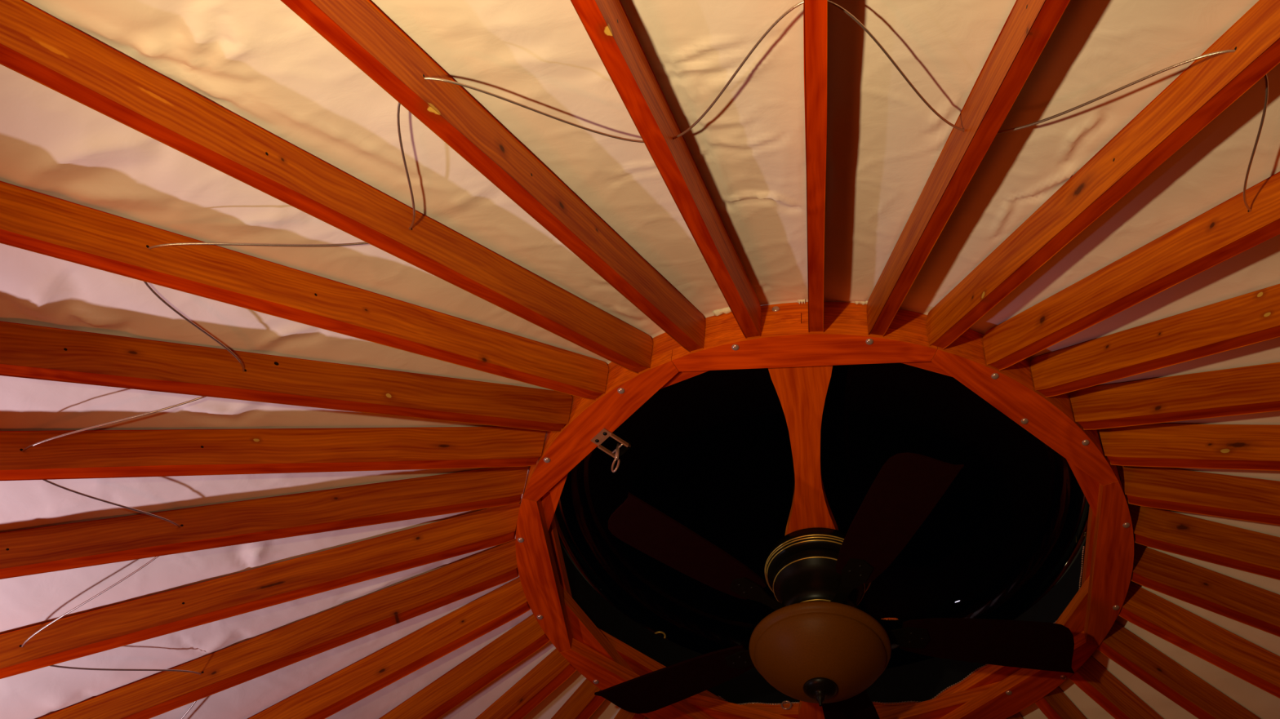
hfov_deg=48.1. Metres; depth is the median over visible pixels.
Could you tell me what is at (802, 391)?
support beam
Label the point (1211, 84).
rafter
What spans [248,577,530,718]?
rafter
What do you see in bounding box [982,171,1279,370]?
rafter
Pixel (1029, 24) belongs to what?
rafter
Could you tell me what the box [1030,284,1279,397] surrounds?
rafter
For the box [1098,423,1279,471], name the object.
rafter
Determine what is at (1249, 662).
rafter
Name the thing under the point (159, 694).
rafter
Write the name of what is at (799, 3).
steel cable
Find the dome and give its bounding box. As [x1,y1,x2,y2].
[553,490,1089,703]
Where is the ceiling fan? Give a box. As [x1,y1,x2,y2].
[594,452,1074,718]
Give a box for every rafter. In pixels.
[0,0,653,373]
[0,181,608,400]
[0,320,572,431]
[0,426,546,480]
[0,466,528,579]
[0,502,519,679]
[38,540,519,718]
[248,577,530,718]
[280,0,705,352]
[379,614,550,718]
[475,648,576,718]
[551,679,605,718]
[570,0,760,337]
[613,708,645,718]
[803,0,827,332]
[866,0,1070,337]
[926,0,1279,349]
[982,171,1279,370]
[1006,712,1022,718]
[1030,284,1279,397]
[1034,687,1086,718]
[1068,656,1163,718]
[1070,362,1279,430]
[1097,622,1260,718]
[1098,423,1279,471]
[1118,582,1279,698]
[1119,466,1279,525]
[1128,504,1279,580]
[1130,542,1279,637]
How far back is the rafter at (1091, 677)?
4.48 m
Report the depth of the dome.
4.91 m
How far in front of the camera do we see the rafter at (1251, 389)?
3.61 m
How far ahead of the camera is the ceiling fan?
4.00 m
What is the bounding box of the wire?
[718,546,1084,710]
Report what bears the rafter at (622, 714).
attached to the wall
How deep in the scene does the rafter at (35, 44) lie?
2.79 m
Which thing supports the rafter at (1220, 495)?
attached to the wall
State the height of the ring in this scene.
0.242 m
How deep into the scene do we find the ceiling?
3.08 m
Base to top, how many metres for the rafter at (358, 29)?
2.223 m
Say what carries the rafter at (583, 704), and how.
attached to the ceiling
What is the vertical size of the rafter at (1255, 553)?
2.223 m
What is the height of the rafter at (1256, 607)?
2.223 m
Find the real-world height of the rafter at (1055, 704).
2.223 m
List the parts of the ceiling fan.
blade, blade, lamp shade, blade, blade, blade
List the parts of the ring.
plate, arm, latch bracket, arm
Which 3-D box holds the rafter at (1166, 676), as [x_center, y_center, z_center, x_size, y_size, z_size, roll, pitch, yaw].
[3.078,1.975,3.816,3.661,2.223,0.043,15,-51,-6]
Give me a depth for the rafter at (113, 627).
4.02 m
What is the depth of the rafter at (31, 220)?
3.15 m
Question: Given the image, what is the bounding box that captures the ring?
[515,302,1133,718]
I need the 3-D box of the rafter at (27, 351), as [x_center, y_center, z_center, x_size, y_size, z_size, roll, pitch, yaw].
[-1.784,-0.085,2.671,3.661,2.223,0.043,31,-54,-18]
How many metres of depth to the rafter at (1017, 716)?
4.72 m
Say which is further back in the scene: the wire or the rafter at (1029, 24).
the wire
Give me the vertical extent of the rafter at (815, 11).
2.223 m
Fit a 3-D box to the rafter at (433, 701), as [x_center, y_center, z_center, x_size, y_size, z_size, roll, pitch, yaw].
[-2.038,2.014,4.409,3.661,2.223,0.043,-17,-55,19]
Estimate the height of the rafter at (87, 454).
2.223 m
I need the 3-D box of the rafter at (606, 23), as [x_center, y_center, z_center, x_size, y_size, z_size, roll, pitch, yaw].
[-0.236,-0.833,1.892,0.043,2.223,3.661,-8,-52,13]
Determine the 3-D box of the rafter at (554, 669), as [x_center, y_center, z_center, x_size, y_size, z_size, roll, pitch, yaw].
[-1.804,2.347,4.655,3.661,2.223,0.043,-26,-58,24]
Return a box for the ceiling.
[0,0,1279,718]
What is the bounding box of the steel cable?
[21,0,1268,718]

